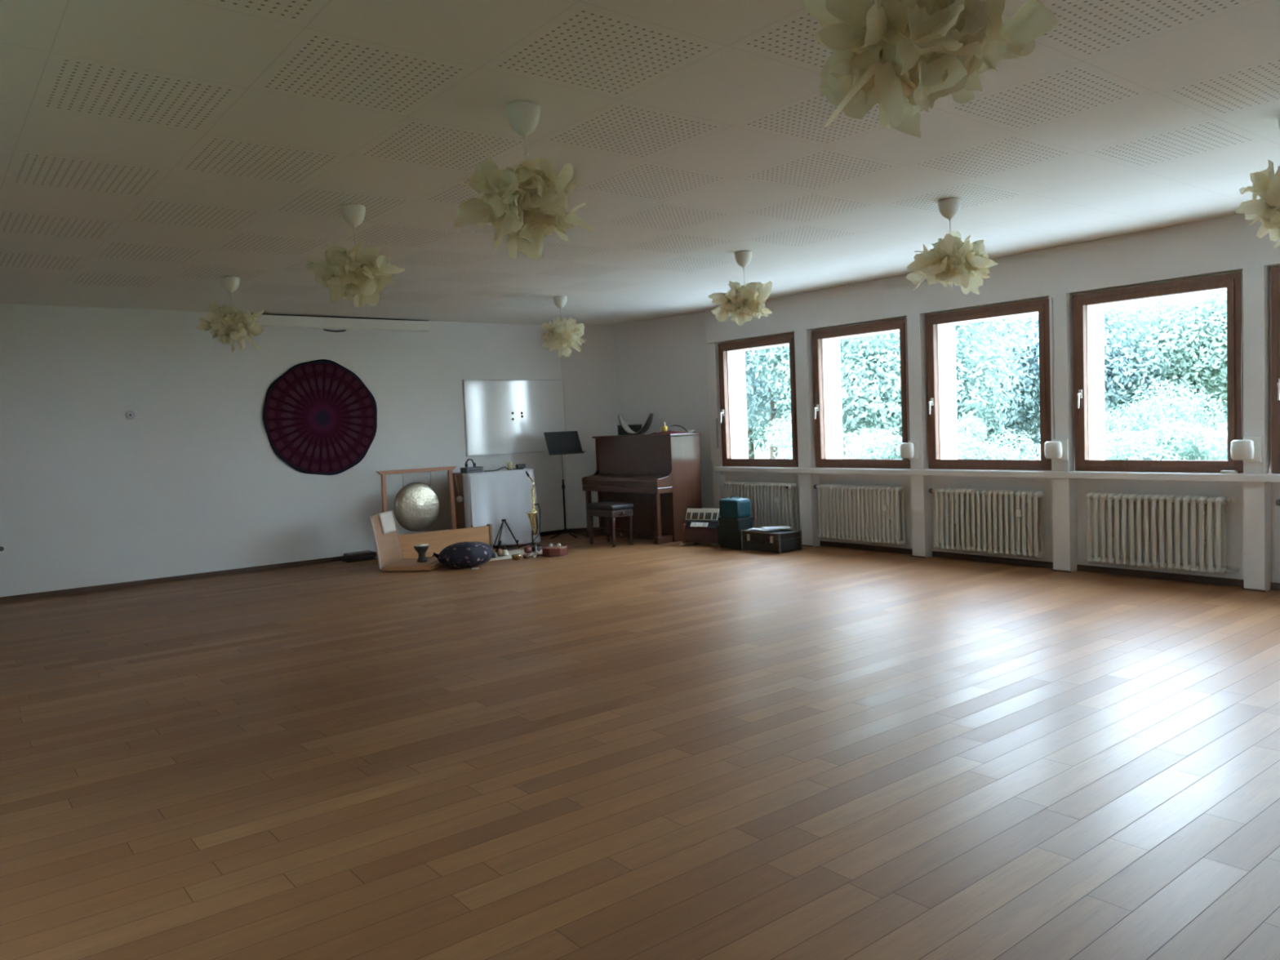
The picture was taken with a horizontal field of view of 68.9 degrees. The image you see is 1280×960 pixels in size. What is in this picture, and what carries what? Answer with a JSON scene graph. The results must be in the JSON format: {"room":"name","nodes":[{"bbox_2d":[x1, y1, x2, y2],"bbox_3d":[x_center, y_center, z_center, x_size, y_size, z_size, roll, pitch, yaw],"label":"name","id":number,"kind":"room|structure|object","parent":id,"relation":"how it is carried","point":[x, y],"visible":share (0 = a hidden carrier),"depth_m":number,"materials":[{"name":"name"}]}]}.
{"room":"music room","nodes":[
{"label":"music room","id":0,"kind":"room"},
{"bbox_2d":[0,303,568,596],"bbox_3d":[-4.310,-0.371,9.657,8.800,2.670,0.300,-5,4,-38],"label":"wall","id":1,"kind":"structure","parent":0,"point":[91,494],"depth_m":9.34,"materials":[{"name":"white paint"}]},
{"bbox_2d":[0,544,6,553],"bbox_3d":[-5.725,0.617,8.368,0.070,0.080,0.011,-5,4,-38],"label":"wall socket","id":2,"kind":"object","parent":1,"relation":"attached to","point":[2,547],"visible":1,"depth_m":8.37,"materials":[{"name":"white plastic"}]},
{"bbox_2d":[125,410,134,419],"bbox_3d":[-4.901,-0.625,8.978,0.080,0.080,0.021,-5,4,-38],"label":"plate","id":3,"kind":"object","parent":1,"relation":"attached to","point":[130,415],"visible":1,"depth_m":8.98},
{"bbox_2d":[0,529,568,603],"bbox_3d":[-4.158,0.939,9.608,8.200,0.050,0.018,-5,4,-38],"label":"baseboard","id":4,"kind":"structure","parent":1,"relation":"attached to","point":[131,584],"depth_m":9.23,"materials":[{"name":"wood"}]},
{"bbox_2d":[262,359,377,475],"bbox_3d":[-3.442,-0.676,10.115,1.247,1.259,0.023,-5,4,-38],"label":"tapestry","id":5,"kind":"object","parent":1,"relation":"attached to","point":[319,417],"visible":1,"depth_m":10.10,"materials":[{"name":"fabric"}]},
{"bbox_2d":[251,313,429,332],"bbox_3d":[-3.247,-1.694,10.202,2.000,0.164,0.104,-5,4,-38],"label":"projection screen","id":6,"kind":"object","parent":1,"relation":"attached to","point":[326,323],"visible":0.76,"depth_m":10.15,"materials":[{"name":"white plastic"}]},
{"bbox_2d":[462,379,565,456],"bbox_3d":[-1.535,-0.789,11.627,1.440,0.924,0.023,-5,4,-38],"label":"whiteboard","id":7,"kind":"object","parent":1,"relation":"attached to","point":[489,405],"visible":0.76,"depth_m":11.57,"materials":[{"name":"metal"}]},
{"bbox_2d":[560,311,714,529],"bbox_3d":[0.118,-0.684,11.930,2.483,2.670,0.759,-1,4,28],"label":"wall","id":8,"kind":"structure","parent":0,"point":[632,370],"depth_m":11.87,"materials":[{"name":"white paint"}]},
{"bbox_2d":[568,527,599,532],"bbox_3d":[0.100,0.636,11.815,2.127,0.050,0.379,-1,4,28],"label":"baseboard","id":9,"kind":"structure","parent":8,"relation":"attached to","point":[575,530],"depth_m":12.15,"materials":[{"name":"brown wood"}]},
{"bbox_2d":[0,531,1279,959],"bbox_3d":[0.053,1.118,5.043,9.750,0.120,13.007,-5,4,-38],"label":"floor","id":10,"kind":"structure","parent":0,"point":[644,749],"depth_m":3.75,"materials":[{"name":"brown wood"}]},
{"bbox_2d":[340,550,375,562],"bbox_3d":[-3.097,0.840,10.267,0.330,0.085,0.200,-5,4,-38],"label":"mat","id":11,"kind":"object","parent":10,"relation":"on","point":[361,555],"visible":1,"depth_m":10.20,"materials":[{"name":"black fabric"}]},
{"bbox_2d":[368,510,442,571],"bbox_3d":[-2.342,0.606,9.544,0.623,0.574,0.594,-2,3,7],"label":"chair","id":12,"kind":"object","parent":10,"relation":"on","point":[384,526],"visible":0.94,"depth_m":9.46,"materials":[{"name":"brown wood"}]},
{"bbox_2d":[413,543,429,562],"bbox_3d":[-2.232,0.747,9.545,0.156,0.174,0.155,-5,4,-38],"label":"djembe","id":13,"kind":"object","parent":12,"relation":"on","point":[421,548],"visible":1,"depth_m":9.51,"materials":[{"name":"black wood"}]},
{"bbox_2d":[375,466,456,529],"bbox_3d":[-2.451,0.361,10.381,0.947,0.975,0.380,-5,4,-38],"label":"stand","id":14,"kind":"object","parent":10,"relation":"on","point":[450,468],"visible":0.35,"depth_m":10.41,"materials":[{"name":"brown wood"}]},
{"bbox_2d":[393,475,439,531],"bbox_3d":[-2.467,0.246,10.373,0.552,0.662,0.074,-5,4,-38],"label":"gong","id":15,"kind":"object","parent":14,"relation":"hanging from","point":[416,505],"visible":1,"depth_m":10.34,"materials":[{"name":"gold metal"}]},
{"bbox_2d":[453,472,462,502],"bbox_3d":[-2.062,0.085,10.632,0.082,0.337,0.076,-2,3,2],"label":"mallet","id":16,"kind":"object","parent":14,"relation":"hanging from","point":[460,499],"visible":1,"depth_m":10.61,"materials":[{"name":"brown wood"}]},
{"bbox_2d":[398,524,493,559],"bbox_3d":[-2.154,0.683,10.197,1.125,0.328,0.138,-5,4,-33],"label":"wooden bench","id":17,"kind":"object","parent":10,"relation":"on","point":[437,540],"visible":0.54,"depth_m":10.12,"materials":[{"name":"brown wood"}]},
{"bbox_2d":[432,542,492,569],"bbox_3d":[-1.762,0.750,9.444,0.533,0.249,0.501,-1,4,27],"label":"floor cushion","id":18,"kind":"object","parent":10,"relation":"on","point":[461,554],"visible":1,"depth_m":9.27,"materials":[{"name":"fabric"}]},
{"bbox_2d":[450,473,526,548],"bbox_3d":[-1.743,0.340,11.012,0.860,0.885,0.505,-5,4,-38],"label":"base cabinet","id":19,"kind":"object","parent":10,"relation":"on","point":[459,506],"visible":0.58,"depth_m":10.76,"materials":[{"name":"brown wood"}]},
{"bbox_2d":[452,468,540,545],"bbox_3d":[-1.650,0.329,10.988,1.071,0.882,0.557,-5,4,-38],"label":"drape","id":20,"kind":"object","parent":19,"relation":"on","point":[492,497],"visible":0.76,"depth_m":10.74,"materials":[{"name":"white fabric"}]},
{"bbox_2d":[460,466,483,473],"bbox_3d":[-1.920,-0.115,10.659,0.210,0.062,0.162,-5,4,-38],"label":"equipment box","id":21,"kind":"object","parent":20,"relation":"on","point":[468,469],"visible":1,"depth_m":10.60,"materials":[{"name":"black paint"}]},
{"bbox_2d":[464,458,475,467],"bbox_3d":[-1.935,-0.195,10.646,0.126,0.098,0.048,-5,4,-38],"label":"headphones","id":22,"kind":"object","parent":21,"relation":"on","point":[468,460],"visible":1,"depth_m":10.64,"materials":[{"name":"black paint"}]},
{"bbox_2d":[484,466,512,471],"bbox_3d":[-1.635,-0.129,10.840,0.387,0.047,0.063,-5,4,-38],"label":"cable","id":23,"kind":"object","parent":20,"relation":"on","point":[504,466],"visible":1,"depth_m":10.84,"materials":[{"name":"black paint"}]},
{"bbox_2d":[506,462,512,470],"bbox_3d":[-1.533,-0.167,10.989,0.062,0.096,0.062,-5,4,-38],"label":"candle","id":24,"kind":"object","parent":20,"relation":"on","point":[509,465],"visible":0.97,"depth_m":10.96,"materials":[{"name":"wax"}]},
{"bbox_2d":[512,463,525,469],"bbox_3d":[-1.428,-0.156,11.047,0.145,0.060,0.070,-5,4,-38],"label":"speaker","id":25,"kind":"object","parent":20,"relation":"on","point":[521,466],"visible":1,"depth_m":11.03},
{"bbox_2d":[493,519,519,551],"bbox_3d":[-1.523,0.621,10.612,0.350,0.346,0.190,-5,4,-35],"label":"folding stand","id":26,"kind":"object","parent":10,"relation":"on","point":[500,541],"visible":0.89,"depth_m":10.62,"materials":[{"name":"black paint"}]},
{"bbox_2d":[488,549,542,561],"bbox_3d":[-1.383,0.811,10.216,0.883,0.008,0.581,-5,4,-34],"label":"floor mat","id":27,"kind":"object","parent":10,"relation":"on","point":[522,552],"visible":0.49,"depth_m":10.16,"materials":[{"name":"white fabric"}]},
{"bbox_2d":[489,543,496,557],"bbox_3d":[-1.572,0.752,9.963,0.068,0.151,0.066,-5,4,-38],"label":"mallet","id":28,"kind":"object","parent":27,"relation":"on","point":[494,555],"visible":0.68,"depth_m":9.95,"materials":[{"name":"paint"}]},
{"bbox_2d":[497,547,502,555],"bbox_3d":[-1.508,0.775,10.040,0.064,0.092,0.064,-5,4,-38],"label":"wooden rattle","id":29,"kind":"object","parent":27,"relation":"on","point":[500,553],"visible":1,"depth_m":10.02,"materials":[{"name":"brown wood"}]},
{"bbox_2d":[502,543,508,555],"bbox_3d":[-1.458,0.749,10.078,0.080,0.135,0.080,-5,4,-38],"label":"bell","id":30,"kind":"object","parent":27,"relation":"on","point":[504,551],"visible":1,"depth_m":10.05,"materials":[{"name":"white ceramic"}]},
{"bbox_2d":[524,546,532,553],"bbox_3d":[-1.220,0.759,10.165,0.090,0.084,0.088,-5,4,-38],"label":"ball","id":31,"kind":"object","parent":27,"relation":"on","point":[527,549],"visible":1,"depth_m":10.14,"materials":[{"name":"red wood"}]},
{"bbox_2d":[529,545,542,551],"bbox_3d":[-1.147,0.760,10.299,0.140,0.062,0.139,-5,4,-38],"label":"bowl","id":32,"kind":"object","parent":27,"relation":"on","point":[539,548],"visible":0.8,"depth_m":10.25,"materials":[{"name":"metal"}]},
{"bbox_2d":[511,554,521,559],"bbox_3d":[-1.293,0.810,9.777,0.112,0.052,0.111,-5,4,-38],"label":"bowl","id":33,"kind":"object","parent":10,"relation":"on","point":[515,557],"visible":1,"depth_m":9.74,"materials":[{"name":"gold metal"}]},
{"bbox_2d":[522,554,529,558],"bbox_3d":[-1.208,0.809,9.896,0.084,0.034,0.084,-5,4,-38],"label":"wooden bowl","id":34,"kind":"object","parent":10,"relation":"on","point":[525,556],"visible":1,"depth_m":9.87,"materials":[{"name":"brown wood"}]},
{"bbox_2d":[520,502,540,547],"bbox_3d":[-1.239,0.526,10.701,0.270,0.507,0.230,-5,4,-35],"label":"stand","id":35,"kind":"object","parent":10,"relation":"on","point":[532,543],"visible":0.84,"depth_m":10.72,"materials":[{"name":"black paint"}]},
{"bbox_2d":[525,471,538,535],"bbox_3d":[-1.244,0.267,10.679,0.142,0.736,0.276,-3,3,-8],"label":"saxophone","id":36,"kind":"object","parent":35,"relation":"on","point":[532,514],"visible":0.99,"depth_m":10.64,"materials":[{"name":"gold metal"}]},
{"bbox_2d":[542,545,567,556],"bbox_3d":[-0.914,0.761,10.036,0.270,0.090,0.295,0,4,35],"label":"drum","id":37,"kind":"object","parent":10,"relation":"on","point":[555,550],"visible":0.95,"depth_m":9.92,"materials":[{"name":"red wood"}]},
{"bbox_2d":[543,431,585,538],"bbox_3d":[-0.882,0.056,11.580,0.510,1.316,0.277,-5,4,-38],"label":"music stand","id":38,"kind":"object","parent":10,"relation":"on","point":[566,442],"visible":1,"depth_m":11.63,"materials":[{"name":"black paint"}]},
{"bbox_2d":[586,501,633,546],"bbox_3d":[-0.340,0.504,10.737,0.310,0.475,0.584,-5,4,-35],"label":"stool","id":39,"kind":"object","parent":10,"relation":"on","point":[608,509],"visible":1,"depth_m":10.60,"materials":[{"name":"brown wood"}]},
{"bbox_2d":[586,501,633,511],"bbox_3d":[-0.348,0.300,10.725,0.310,0.065,0.540,-5,4,-35],"label":"seat cushion","id":40,"kind":"object","parent":39,"relation":"on","point":[606,505],"depth_m":10.58,"materials":[{"name":"black leather"}]},
{"bbox_2d":[582,432,702,544],"bbox_3d":[0.004,0.076,11.259,0.710,1.240,1.430,-5,4,-41],"label":"upright piano","id":41,"kind":"object","parent":10,"relation":"on","point":[659,474],"visible":0.94,"depth_m":10.94,"materials":[{"name":"red wood"}]},
{"bbox_2d":[617,424,641,435],"bbox_3d":[-0.128,-0.625,11.633,0.146,0.125,0.306,-5,4,-41],"label":"box","id":42,"kind":"object","parent":41,"relation":"on","point":[635,428],"visible":0.7,"depth_m":11.54,"materials":[{"name":"paint"}]},
{"bbox_2d":[617,412,653,435],"bbox_3d":[-0.052,-0.677,11.266,0.100,0.258,0.600,-5,4,-41],"label":"arc","id":43,"kind":"object","parent":41,"relation":"on","point":[647,424],"visible":1,"depth_m":11.21,"materials":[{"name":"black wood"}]},
{"bbox_2d":[649,430,686,434],"bbox_3d":[0.329,-0.562,10.950,0.285,0.038,0.446,-5,4,-41],"label":"cloth","id":44,"kind":"object","parent":41,"relation":"on","point":[669,431],"visible":1,"depth_m":10.83,"materials":[{"name":"red fabric"}]},
{"bbox_2d":[662,422,667,431],"bbox_3d":[0.287,-0.620,10.886,0.068,0.112,0.067,-5,4,-38],"label":"glass","id":45,"kind":"object","parent":44,"relation":"on","point":[664,428],"visible":1,"depth_m":10.86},
{"bbox_2d":[685,430,696,432],"bbox_3d":[0.586,-0.568,10.930,0.081,0.031,0.120,-5,4,-41],"label":"note","id":46,"kind":"object","parent":41,"relation":"on","point":[688,431],"visible":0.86,"depth_m":10.92,"materials":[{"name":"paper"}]},
{"bbox_2d":[681,508,719,546],"bbox_3d":[0.721,0.520,10.377,0.473,0.400,0.222,0,4,31],"label":"accordion","id":47,"kind":"object","parent":10,"relation":"on","point":[702,525],"visible":0.92,"depth_m":10.33,"materials":[{"name":"plastic"}]},
{"bbox_2d":[684,520,719,528],"bbox_3d":[0.710,0.487,10.357,0.396,0.072,0.174,0,4,31],"label":"grille","id":48,"kind":"object","parent":47,"relation":"attached to","point":[690,523],"depth_m":10.30,"materials":[{"name":"black paint"}]},
{"bbox_2d":[717,496,753,549],"bbox_3d":[1.025,0.450,10.016,0.228,0.556,0.308,-5,4,-38],"label":"case","id":49,"kind":"object","parent":10,"relation":"on","point":[735,513],"visible":0.96,"depth_m":9.92,"materials":[{"name":"fabric"}]},
{"bbox_2d":[740,527,802,553],"bbox_3d":[1.358,0.623,9.721,0.356,0.202,0.552,-5,4,-38],"label":"instrument case","id":50,"kind":"object","parent":10,"relation":"on","point":[781,540],"visible":0.98,"depth_m":9.57,"materials":[{"name":"metal"}]},
{"bbox_2d":[745,528,770,531],"bbox_3d":[1.278,0.518,9.784,0.297,0.005,0.210,0,4,35],"label":"sheet music","id":51,"kind":"object","parent":50,"relation":"on","point":[748,529],"visible":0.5,"depth_m":9.76,"materials":[{"name":"paper"}]},
{"bbox_2d":[748,528,780,531],"bbox_3d":[1.295,0.510,9.696,0.210,0.009,0.297,-4,4,-24],"label":"sheet music","id":52,"kind":"object","parent":51,"relation":"on","point":[758,529],"visible":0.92,"depth_m":9.66,"materials":[{"name":"paper"}]},
{"bbox_2d":[760,525,791,528],"bbox_3d":[1.415,0.496,9.688,0.297,0.008,0.210,-2,3,0],"label":"sheet music","id":53,"kind":"object","parent":52,"relation":"on","point":[781,526],"visible":1,"depth_m":9.72,"materials":[{"name":"paper"}]},
{"bbox_2d":[0,0,1279,324],"bbox_3d":[-0.064,-1.730,4.877,9.750,0.250,13.007,-5,4,-38],"label":"ceiling","id":54,"kind":"structure","parent":0,"point":[153,153],"depth_m":4.40,"materials":[{"name":"white paint"}]},
{"bbox_2d":[195,276,264,351],"bbox_3d":[-3.291,-1.330,7.483,0.529,0.584,0.515,-5,4,-38],"label":"pendant lamp","id":55,"kind":"object","parent":54,"relation":"hanging from","point":[228,326],"visible":1,"depth_m":7.45,"materials":[{"name":"white plastic"}]},
{"bbox_2d":[306,204,404,307],"bbox_3d":[-1.610,-1.274,5.342,0.559,0.584,0.528,-5,4,-38],"label":"pendant lamp","id":56,"kind":"object","parent":54,"relation":"hanging from","point":[357,274],"visible":1,"depth_m":5.29,"materials":[{"name":"white plastic"}]},
{"bbox_2d":[453,100,595,260],"bbox_3d":[-0.505,-1.212,3.832,0.561,0.624,0.472,-5,4,-38],"label":"pendant lamp","id":57,"kind":"object","parent":54,"relation":"hanging from","point":[525,200],"visible":1,"depth_m":3.75,"materials":[{"name":"white plastic"}]},
{"bbox_2d":[541,296,587,358],"bbox_3d":[-0.762,-1.531,9.397,0.436,0.612,0.537,-1,4,20],"label":"pendant lamp","id":58,"kind":"object","parent":54,"relation":"hanging from","point":[560,335],"visible":1,"depth_m":9.30,"materials":[{"name":"white plastic"}]},
{"bbox_2d":[708,250,772,327],"bbox_3d":[0.786,-1.490,7.312,0.495,0.578,0.526,-2,3,10],"label":"pendant lamp","id":59,"kind":"object","parent":54,"relation":"hanging from","point":[742,303],"visible":1,"depth_m":7.23,"materials":[{"name":"beige paper"}]},
{"bbox_2d":[803,0,1058,137],"bbox_3d":[0.727,-1.178,2.352,0.608,0.620,0.590,-2,3,4],"label":"pendant lamp","id":60,"kind":"object","parent":54,"relation":"hanging from","point":[904,56],"visible":1,"depth_m":2.25,"materials":[{"name":"white plastic"}]},
{"bbox_2d":[906,197,997,294],"bbox_3d":[1.922,-1.444,5.854,0.527,0.595,0.543,-2,3,7],"label":"pendant lamp","id":61,"kind":"object","parent":54,"relation":"hanging from","point":[965,264],"visible":1,"depth_m":5.74,"materials":[{"name":"white plastic"}]},
{"bbox_2d":[1235,116,1279,248],"bbox_3d":[3.068,-1.387,4.333,0.481,0.624,0.556,-5,4,-38],"label":"pendant lamp","id":62,"kind":"object","parent":54,"relation":"hanging from","point":[1266,184],"visible":1,"depth_m":4.38,"materials":[{"name":"white plastic"}]},
{"bbox_2d":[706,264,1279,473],"bbox_3d":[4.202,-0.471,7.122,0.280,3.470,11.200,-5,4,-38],"label":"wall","id":63,"kind":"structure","parent":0,"point":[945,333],"depth_m":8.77,"materials":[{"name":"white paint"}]},
{"bbox_2d":[707,265,1279,591],"bbox_3d":[4.130,-0.364,6.973,0.193,2.280,10.450,-5,4,-38],"label":"wall","id":64,"kind":"structure","parent":0,"point":[1252,523],"depth_m":7.69,"materials":[{"name":"white paint"}]},
{"bbox_2d":[713,342,719,448],"bbox_3d":[0.887,-0.984,10.895,0.012,1.225,0.028,-5,4,-38],"label":"strap","id":65,"kind":"object","parent":64,"relation":"attached to","point":[717,420],"visible":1,"depth_m":10.90,"materials":[{"name":"white plastic"}]},
{"bbox_2d":[718,333,798,466],"bbox_3d":[1.305,-0.858,10.426,0.123,1.425,1.200,-5,4,-38],"label":"window","id":66,"kind":"structure","parent":64,"relation":"in","point":[784,339],"depth_m":10.47,"materials":[{"name":"brown wood"}]},
{"bbox_2d":[723,480,798,530],"bbox_3d":[1.345,0.310,10.514,0.192,0.576,1.142,-5,4,-36],"label":"radiator","id":67,"kind":"object","parent":64,"relation":"attached to","point":[778,497],"visible":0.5,"depth_m":10.32,"materials":[{"name":"metal"}]},
{"bbox_2d":[813,484,905,546],"bbox_3d":[2.200,0.338,9.430,0.182,0.576,1.091,-5,4,-36],"label":"radiator","id":68,"kind":"object","parent":64,"relation":"attached to","point":[861,513],"visible":1,"depth_m":9.33,"materials":[{"name":"metal"}]},
{"bbox_2d":[811,318,910,468],"bbox_3d":[2.182,-0.829,9.313,0.123,1.425,1.185,-5,4,-38],"label":"window","id":69,"kind":"structure","parent":64,"relation":"in","point":[898,324],"depth_m":9.38,"materials":[{"name":"brown wood"}]},
{"bbox_2d":[899,317,919,459],"bbox_3d":[2.507,-0.856,8.752,0.100,1.333,0.178,-5,4,-38],"label":"strap","id":70,"kind":"object","parent":64,"relation":"attached to","point":[910,450],"visible":1,"depth_m":8.77,"materials":[{"name":"white plastic"}]},
{"bbox_2d":[928,487,1044,558],"bbox_3d":[3.072,0.367,8.328,0.182,0.572,1.091,-5,4,-36],"label":"radiator","id":71,"kind":"object","parent":64,"relation":"attached to","point":[944,493],"visible":1,"depth_m":8.24,"materials":[{"name":"metal"}]},
{"bbox_2d":[925,298,1051,470],"bbox_3d":[3.038,-0.801,8.227,0.123,1.425,1.190,-5,4,-38],"label":"window","id":72,"kind":"structure","parent":64,"relation":"in","point":[1042,306],"depth_m":8.17,"materials":[{"name":"brown wood"}]},
{"bbox_2d":[704,213,1279,343],"bbox_3d":[4.054,-1.697,6.913,0.083,0.386,10.505,-5,4,-38],"label":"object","id":73,"kind":"structure","parent":64,"relation":"attached to","point":[1224,244],"depth_m":7.72,"materials":[{"name":"white paint"}]},
{"bbox_2d":[714,466,1279,482],"bbox_3d":[4.138,-0.026,6.924,0.165,0.054,10.350,-5,4,-38],"label":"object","id":74,"kind":"structure","parent":64,"relation":"attached to","point":[1174,476],"depth_m":7.87,"materials":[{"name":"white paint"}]},
{"bbox_2d":[1220,470,1238,474],"bbox_3d":[4.240,-0.057,6.717,0.052,0.022,0.100,-5,4,-38],"label":"box","id":75,"kind":"object","parent":74,"relation":"on","point":[1232,472],"visible":1,"depth_m":6.70,"materials":[{"name":"white plastic"}]},
{"bbox_2d":[801,540,1279,591],"bbox_3d":[3.973,0.745,7.236,0.144,0.050,9.648,-5,4,-38],"label":"baseboard","id":76,"kind":"structure","parent":64,"relation":"attached to","point":[1183,577],"depth_m":7.75,"materials":[{"name":"wood"}]},
{"bbox_2d":[1044,297,1068,460],"bbox_3d":[3.389,-0.824,7.634,0.100,1.333,0.178,-5,4,-38],"label":"strap","id":77,"kind":"object","parent":64,"relation":"attached to","point":[1058,449],"visible":1,"depth_m":7.65,"materials":[{"name":"white plastic"}]},
{"bbox_2d":[1072,272,1243,472],"bbox_3d":[3.906,-0.773,7.127,0.123,1.425,1.213,-5,4,-38],"label":"window","id":78,"kind":"structure","parent":64,"relation":"in","point":[1232,282],"depth_m":7.04,"materials":[{"name":"brown wood"}]},
{"bbox_2d":[1085,492,1239,574],"bbox_3d":[3.985,0.397,7.168,0.157,0.576,1.076,-5,4,-38],"label":"radiator","id":79,"kind":"object","parent":64,"relation":"attached to","point":[1204,510],"visible":1,"depth_m":7.11,"materials":[{"name":"metal"}]},
{"bbox_2d":[1230,272,1262,462],"bbox_3d":[4.244,-0.789,6.551,0.100,1.333,0.178,-5,4,-38],"label":"strap","id":80,"kind":"object","parent":64,"relation":"attached to","point":[1247,449],"visible":1,"depth_m":6.57,"materials":[{"name":"white plastic"}]},
{"bbox_2d":[1271,266,1279,473],"bbox_3d":[4.771,-0.744,6.029,0.123,1.425,1.210,-5,4,-38],"label":"window","id":81,"kind":"structure","parent":64,"relation":"in","point":[1275,272],"depth_m":6.48,"materials":[{"name":"brown wood"}]},
{"bbox_2d":[1275,498,1279,506],"bbox_3d":[4.793,0.424,6.144,0.157,0.576,1.036,-5,4,-38],"label":"radiator","id":82,"kind":"object","parent":64,"relation":"attached to","point":[1277,501],"visible":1,"depth_m":6.50,"materials":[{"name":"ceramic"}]},
{"label":"outside","id":83,"kind":"structure","parent":0,"visible":0},
{"bbox_2d":[754,446,1205,459],"bbox_3d":[-6.723,0.414,32.922,150.000,0.400,180.000,-5,4,-38],"label":"ground","id":84,"kind":"structure","parent":83,"point":[766,454],"depth_m":49.24,"materials":[{"name":"green plant"}]},
{"bbox_2d":[746,373,848,458],"bbox_3d":[3.450,-4.568,30.389,8.260,9.007,7.969,-1,3,15],"label":"tree","id":85,"kind":"object","parent":84,"relation":"on","point":[751,442],"visible":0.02,"depth_m":29.83,"materials":[{"name":"green plant"}]},
{"bbox_2d":[744,336,873,458],"bbox_3d":[3.421,-3.992,23.330,6.691,8.680,6.306,-3,3,-3],"label":"tree","id":86,"kind":"object","parent":84,"relation":"on","point":[762,394],"visible":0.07,"depth_m":22.17,"materials":[{"name":"green plant"}]},
{"bbox_2d":[764,414,853,458],"bbox_3d":[3.488,-0.357,18.619,2.164,1.969,2.195,-4,4,-24],"label":"shrub","id":87,"kind":"object","parent":84,"relation":"on","point":[780,437],"visible":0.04,"depth_m":18.29,"materials":[{"name":"green plant"}]},
{"bbox_2d":[843,426,902,458],"bbox_3d":[4.542,-0.095,16.506,2.139,1.759,2.362,1,5,44],"label":"shrub","id":88,"kind":"object","parent":84,"relation":"on","point":[874,449],"visible":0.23,"depth_m":16.41,"materials":[{"name":"green plant"}]},
{"bbox_2d":[747,315,1039,451],"bbox_3d":[5.510,-2.825,19.820,6.177,6.589,5.745,-3,3,-11],"label":"tree","id":89,"kind":"object","parent":84,"relation":"on","point":[871,391],"visible":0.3,"depth_m":18.10,"materials":[{"name":"green plant"}]},
{"bbox_2d":[755,318,1039,451],"bbox_3d":[7.516,-3.996,26.968,8.902,7.931,8.058,-2,3,13],"label":"tree","id":90,"kind":"object","parent":84,"relation":"on","point":[1004,318],"visible":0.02,"depth_m":25.20,"materials":[{"name":"green plant"}]},
{"bbox_2d":[752,396,1227,448],"bbox_3d":[25.951,-11.054,58.387,28.028,17.053,120.000,-5,4,-38],"label":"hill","id":91,"kind":"structure","parent":84,"relation":"on","point":[1221,424],"depth_m":56.18,"materials":[{"name":"green plant"}]},
{"bbox_2d":[956,414,1040,459],"bbox_3d":[5.991,-0.194,16.062,1.976,1.878,2.042,-2,3,4],"label":"shrub","id":92,"kind":"object","parent":84,"relation":"on","point":[980,451],"visible":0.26,"depth_m":15.76,"materials":[{"name":"green plant"}]},
{"bbox_2d":[957,301,1174,459],"bbox_3d":[9.953,-2.727,24.836,7.107,5.448,7.606,-1,4,24],"label":"tree","id":93,"kind":"object","parent":84,"relation":"on","point":[1119,383],"visible":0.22,"depth_m":22.45,"materials":[{"name":"green plant"}]},
{"bbox_2d":[978,301,1167,444],"bbox_3d":[14.479,-3.827,31.226,7.721,6.531,7.757,-2,3,1],"label":"tree","id":94,"kind":"object","parent":84,"relation":"on","point":[1129,305],"visible":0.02,"depth_m":29.38,"materials":[{"name":"green plant"}]},
{"bbox_2d":[1103,291,1227,438],"bbox_3d":[14.765,-2.797,23.516,6.691,5.348,6.846,-5,4,-37],"label":"tree","id":95,"kind":"object","parent":84,"relation":"on","point":[1196,343],"visible":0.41,"depth_m":22.15,"materials":[{"name":"green plant"}]},
{"bbox_2d":[1105,417,1227,459],"bbox_3d":[7.992,-0.095,14.339,2.402,1.706,2.257,0,4,31],"label":"shrub","id":96,"kind":"object","parent":84,"relation":"on","point":[1179,446],"visible":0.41,"depth_m":13.94,"materials":[{"name":"green plant"}]},
{"bbox_2d":[1105,375,1227,459],"bbox_3d":[9.308,-0.662,16.529,3.003,2.345,3.159,-4,4,-29],"label":"shrub","id":97,"kind":"object","parent":84,"relation":"on","point":[1148,419],"visible":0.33,"depth_m":16.19,"materials":[{"name":"green plant"}]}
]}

